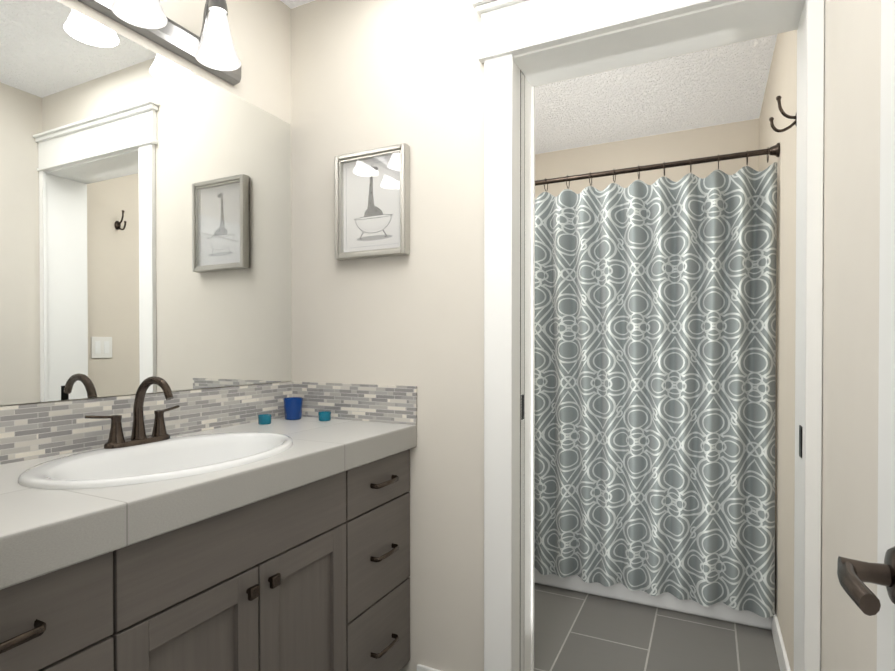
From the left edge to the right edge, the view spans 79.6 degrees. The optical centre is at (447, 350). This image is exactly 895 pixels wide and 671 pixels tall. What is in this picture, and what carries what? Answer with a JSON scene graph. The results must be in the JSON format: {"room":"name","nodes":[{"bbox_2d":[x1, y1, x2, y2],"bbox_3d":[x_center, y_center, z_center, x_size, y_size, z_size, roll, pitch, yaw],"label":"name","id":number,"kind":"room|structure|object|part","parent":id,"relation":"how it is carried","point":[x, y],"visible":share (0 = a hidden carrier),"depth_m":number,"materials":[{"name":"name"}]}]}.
{"room":"bathroom","nodes":[
{"label":"bathroom","id":0,"kind":"room"},
{"bbox_2d":[0,0,291,406],"bbox_3d":[-0.947,-0.064,1.444,0.120,2.440,1.780,0,1,26],"label":"wall","id":1,"kind":"structure","parent":0,"point":[260,30],"depth_m":1.85,"materials":[{"name":"paint"}]},
{"bbox_2d":[0,0,290,404],"bbox_3d":[-0.907,-0.361,1.377,0.006,0.965,1.438,0,1,26],"label":"vanity mirror","id":2,"kind":"object","parent":1,"relation":"attached to","point":[145,213],"visible":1,"depth_m":1.45,"materials":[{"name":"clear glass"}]},
{"bbox_2d":[0,382,291,464],"bbox_3d":[-0.904,0.188,1.381,0.010,0.128,1.456,0,1,26],"label":"backsplash","id":3,"kind":"structure","parent":1,"relation":"attached to","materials":[{"name":"tile"}]},
{"bbox_2d":[78,0,240,85],"bbox_3d":[-0.854,-0.966,1.291,0.169,0.210,1.010,0,1,26],"label":"sconce","id":4,"kind":"object","parent":1,"relation":"attached to","point":[211,49],"visible":1,"depth_m":1.56,"materials":[{"name":"white glass"}]},
{"bbox_3d":[-0.789,-0.934,1.376,0.127,0.146,0.127,0,1,26],"label":"lamp shade","id":5,"kind":"part","parent":4,"relation":"part of","materials":[{"name":"white glass"}]},
{"bbox_3d":[-0.714,-1.000,1.611,0.089,0.148,0.013,0,1,26],"label":"arm","id":6,"kind":"part","parent":4,"relation":"part of"},
{"bbox_3d":[-0.682,-0.936,1.597,0.127,0.146,0.127,0,1,26],"label":"lamp shade","id":7,"kind":"part","parent":4,"relation":"part of","materials":[{"name":"white glass"}]},
{"bbox_2d":[291,0,483,670],"bbox_3d":[-0.161,-0.068,1.940,0.858,2.440,0.200,0,1,26],"label":"wall","id":8,"kind":"structure","parent":0,"point":[369,74],"depth_m":1.80,"materials":[{"name":"paint"}]},
{"bbox_2d":[292,382,416,424],"bbox_3d":[-0.343,0.183,1.911,0.533,0.128,0.010,0,1,26],"label":"backsplash","id":9,"kind":"structure","parent":8,"relation":"attached to","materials":[{"name":"tile"}]},
{"bbox_2d":[334,143,409,260],"bbox_3d":[-0.264,-0.505,1.853,0.290,0.365,0.034,0,1,26],"label":"picture frame","id":10,"kind":"object","parent":8,"relation":"attached to","point":[372,203],"visible":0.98,"depth_m":1.85,"materials":[{"name":"grey wood"}]},
{"bbox_2d":[417,664,440,670],"bbox_3d":[0.008,1.104,1.749,0.244,0.100,0.013,0,1,26],"label":"baseboard","id":11,"kind":"structure","parent":8,"relation":"attached to","point":[420,667],"depth_m":1.78,"materials":[{"name":"white wood"}]},
{"bbox_2d":[513,61,531,670],"bbox_3d":[0.234,0.129,1.749,0.020,2.050,0.202,0,1,26],"label":"door frame","id":12,"kind":"structure","parent":8,"relation":"attached to","point":[527,437],"depth_m":1.77,"materials":[{"name":"white wood"}]},
{"bbox_2d":[520,72,524,670],"bbox_3d":[0.243,0.128,1.744,0.002,2.044,0.035,0,1,26],"label":"pocket door jamb edge","id":13,"kind":"structure","parent":8,"relation":"attached to","point":[522,383],"depth_m":1.74,"materials":[{"name":"white wood"}]},
{"bbox_2d":[521,394,523,419],"bbox_3d":[0.245,0.184,1.744,0.002,0.080,0.022,0,1,26],"label":"door latch plate","id":14,"kind":"object","parent":13,"relation":"attached to","point":[522,407],"visible":1,"depth_m":1.74,"materials":[{"name":"black metal"}]},
{"bbox_2d":[520,70,524,568],"bbox_3d":[0.242,0.129,1.744,0.002,2.050,0.044,0,1,26],"label":"jamb slot","id":15,"kind":"structure","parent":8,"relation":"attached to","point":[520,300],"depth_m":1.73,"materials":[{"name":"black"}]},
{"bbox_2d":[481,0,689,53],"bbox_3d":[0.507,-0.981,1.484,0.887,0.130,0.020,0,1,26],"label":"trim","id":16,"kind":"structure","parent":8,"relation":"attached to","point":[526,21],"depth_m":1.58,"materials":[{"name":"white wood"}]},
{"bbox_2d":[478,0,734,62],"bbox_3d":[0.501,-0.908,1.483,0.895,0.016,0.028,0,1,26],"label":"trim","id":17,"kind":"structure","parent":8,"relation":"attached to","point":[649,16],"depth_m":1.50,"materials":[{"name":"white wood"}]},
{"bbox_2d":[471,0,824,670],"bbox_3d":[0.539,0.038,1.583,0.910,2.234,0.264,0,1,26],"label":"trim","id":18,"kind":"structure","parent":8,"relation":"attached to","point":[731,22],"depth_m":1.64,"materials":[{"name":"white wood"}]},
{"bbox_3d":[0.159,0.126,1.664,0.092,2.056,0.018,0,1,26],"label":"trim casing","id":19,"kind":"part","parent":18,"relation":"part of","materials":[{"name":"white wood"}]},
{"bbox_3d":[0.252,0.125,1.861,0.098,2.056,0.018,0,1,26],"label":"trim casing","id":20,"kind":"part","parent":18,"relation":"part of","materials":[{"name":"white wood"}]},
{"bbox_3d":[0.890,0.129,1.308,0.035,2.056,0.018,0,1,26],"label":"trim casing","id":21,"kind":"part","parent":18,"relation":"part of","materials":[{"name":"white wood"}]},
{"bbox_2d":[280,0,777,154],"bbox_3d":[0.257,-1.337,1.859,1.910,0.100,3.600,0,1,26],"label":"ceiling","id":22,"kind":"structure","parent":0,"point":[724,84],"depth_m":2.75,"materials":[{"name":"white paint"}]},
{"bbox_2d":[535,119,758,198],"bbox_3d":[1.010,-0.081,3.438,1.690,2.440,0.120,0,1,26],"label":"wall","id":23,"kind":"structure","parent":0,"point":[730,138],"depth_m":3.25,"materials":[{"name":"paint"}]},
{"bbox_2d":[534,583,779,670],"bbox_3d":[0.086,1.206,1.530,1.910,0.100,4.380,0,1,26],"label":"floor","id":24,"kind":"structure","parent":0,"point":[576,631],"depth_m":2.14,"materials":[{"name":"tile"}]},
{"bbox_2d":[0,460,409,670],"bbox_3d":[-0.661,0.775,1.267,0.550,0.765,1.456,0,1,26],"label":"bathroom vanity","id":25,"kind":"object","parent":24,"relation":"on","point":[322,582],"depth_m":1.21,"materials":[{"name":"grey wood"}]},
{"bbox_3d":[-0.627,0.410,0.744,0.034,0.015,0.125,0,1,26],"label":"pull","id":26,"kind":"part","parent":25,"relation":"part of","materials":[{"name":"brown metal"}]},
{"bbox_3d":[-0.650,0.410,0.755,0.020,0.143,0.350,0,1,26],"label":"drawer","id":27,"kind":"part","parent":25,"relation":"part of","materials":[{"name":"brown wood"}]},
{"bbox_3d":[-0.650,0.628,0.757,0.020,0.283,0.350,0,1,26],"label":"drawer","id":28,"kind":"part","parent":25,"relation":"part of","materials":[{"name":"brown wood"}]},
{"bbox_3d":[-0.501,0.513,1.061,0.020,0.058,0.203,0,1,26],"label":"door rail","id":29,"kind":"part","parent":25,"relation":"part of","materials":[{"name":"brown wood"}]},
{"bbox_3d":[-0.506,0.768,1.066,0.008,0.457,0.207,0,1,26],"label":"door panel","id":30,"kind":"part","parent":25,"relation":"part of","materials":[{"name":"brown wood"}]},
{"bbox_2d":[0,416,416,611],"bbox_3d":[-0.664,0.323,1.265,0.543,0.140,1.456,0,1,26],"label":"countertop","id":31,"kind":"structure","parent":25,"relation":"on","point":[50,542],"depth_m":0.96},
{"bbox_2d":[80,376,183,447],"bbox_3d":[-0.750,0.152,1.361,0.153,0.174,0.250,0,1,26],"label":"faucet","id":32,"kind":"object","parent":31,"relation":"on","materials":[{"name":"brown metal"}]},
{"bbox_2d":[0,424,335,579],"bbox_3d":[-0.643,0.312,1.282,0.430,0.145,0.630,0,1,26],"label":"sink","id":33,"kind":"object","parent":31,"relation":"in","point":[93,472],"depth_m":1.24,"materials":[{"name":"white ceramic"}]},
{"bbox_2d":[258,414,271,424],"bbox_3d":[-0.617,0.233,1.814,0.044,0.030,0.044,0,1,26],"label":"votive","id":34,"kind":"object","parent":31,"relation":"on","point":[263,419],"visible":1,"depth_m":1.80,"materials":[{"name":"teal glass"}]},
{"bbox_2d":[283,397,302,419],"bbox_3d":[-0.554,0.209,1.928,0.069,0.076,0.069,0,1,26],"label":"cup","id":35,"kind":"object","parent":31,"relation":"on","point":[292,408],"visible":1,"depth_m":1.90,"materials":[{"name":"blue"}]},
{"bbox_2d":[318,411,330,420],"bbox_3d":[-0.433,0.232,1.895,0.044,0.030,0.044,0,1,26],"label":"votive","id":36,"kind":"object","parent":31,"relation":"on","point":[324,415],"visible":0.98,"depth_m":1.88,"materials":[{"name":"teal glass"}]},
{"bbox_3d":[-0.359,0.510,1.353,0.020,0.058,0.203,0,1,26],"label":"door rail","id":37,"kind":"part","parent":25,"relation":"part of","materials":[{"name":"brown wood"}]},
{"bbox_3d":[-0.364,0.766,1.357,0.008,0.457,0.207,0,1,26],"label":"door panel","id":38,"kind":"part","parent":25,"relation":"part of","materials":[{"name":"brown wood"}]},
{"bbox_3d":[-0.211,0.620,1.658,0.020,0.283,0.348,0,1,26],"label":"drawer","id":39,"kind":"part","parent":25,"relation":"part of","materials":[{"name":"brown wood"}]},
{"bbox_3d":[-0.211,0.402,1.656,0.020,0.143,0.348,0,1,26],"label":"drawer","id":40,"kind":"part","parent":25,"relation":"part of","materials":[{"name":"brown wood"}]},
{"bbox_3d":[-0.211,0.907,1.660,0.020,0.281,0.348,0,1,26],"label":"drawer","id":41,"kind":"part","parent":25,"relation":"part of","materials":[{"name":"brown wood"}]},
{"bbox_3d":[-0.188,0.403,1.645,0.034,0.015,0.125,0,1,26],"label":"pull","id":42,"kind":"part","parent":25,"relation":"part of","materials":[{"name":"brown metal"}]},
{"bbox_3d":[-0.188,0.621,1.647,0.034,0.015,0.125,0,1,26],"label":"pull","id":43,"kind":"part","parent":25,"relation":"part of","materials":[{"name":"brown metal"}]},
{"bbox_3d":[-0.188,0.907,1.649,0.034,0.015,0.125,0,1,26],"label":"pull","id":44,"kind":"part","parent":25,"relation":"part of","materials":[{"name":"brown metal"}]},
{"bbox_2d":[534,567,771,629],"bbox_3d":[0.833,0.940,2.946,1.566,0.408,0.930,0,1,26],"label":"bathtub","id":45,"kind":"object","parent":24,"relation":"on","point":[670,601],"visible":0.02,"depth_m":2.38,"materials":[{"name":"white ceramic"}]},
{"bbox_2d":[759,0,880,670],"bbox_3d":[1.061,-0.064,1.477,0.120,2.440,3.600,0,1,26],"label":"wall","id":46,"kind":"structure","parent":0,"point":[851,194],"depth_m":1.13,"materials":[{"name":"paint"}]},
{"bbox_2d":[772,609,790,670],"bbox_3d":[1.165,1.103,1.852,0.013,0.100,0.750,0,1,26],"label":"baseboard","id":47,"kind":"structure","parent":46,"relation":"attached to","point":[783,661],"depth_m":1.97,"materials":[{"name":"white wood"}]},
{"bbox_2d":[769,96,796,131],"bbox_3d":[1.042,-0.735,1.665,0.079,0.115,0.034,0,1,26],"label":"hook","id":48,"kind":"object","parent":46,"relation":"attached to","point":[782,112],"visible":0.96,"depth_m":1.66,"materials":[{"name":"brown metal"}]},
{"bbox_2d":[794,0,805,670],"bbox_3d":[0.941,0.132,1.404,0.030,2.050,0.202,0,1,26],"label":"door frame","id":49,"kind":"structure","parent":46,"relation":"attached to","point":[799,338],"depth_m":1.43,"materials":[{"name":"white wood"}]},
{"bbox_2d":[799,425,801,457],"bbox_3d":[0.918,0.237,1.397,0.002,0.080,0.035,0,1,26],"label":"strike plate","id":50,"kind":"object","parent":46,"relation":"attached to","point":[800,440],"visible":1,"depth_m":1.39,"materials":[{"name":"black metal"}]},
{"bbox_2d":[837,0,894,670],"bbox_3d":[0.380,0.142,0.350,0.114,2.030,0.770,0,1,26],"label":"entry door","id":51,"kind":"structure","parent":46,"relation":"in","point":[853,575],"depth_m":0.65,"materials":[{"name":"painted wood"},{"name":"oil rubbed bronze"}]},
{"bbox_3d":[0.449,0.258,0.591,0.026,0.029,0.089,0,1,26],"label":"handle lever","id":52,"kind":"part","parent":51,"relation":"part of","materials":[{"name":"brown metal"}]},
{"bbox_3d":[-0.094,-0.077,2.964,0.120,2.440,1.700,0,1,26],"label":"wall","id":53,"kind":"structure","parent":0,"visible":0},
{"bbox_2d":[534,143,779,617],"bbox_3d":[0.602,0.120,2.465,1.566,1.878,0.081,0,1,26],"label":"shower curtain","id":54,"kind":"object","parent":53,"relation":"hanging from","point":[655,374],"visible":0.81,"depth_m":2.31,"materials":[{"name":"grey fabric"}]}
]}

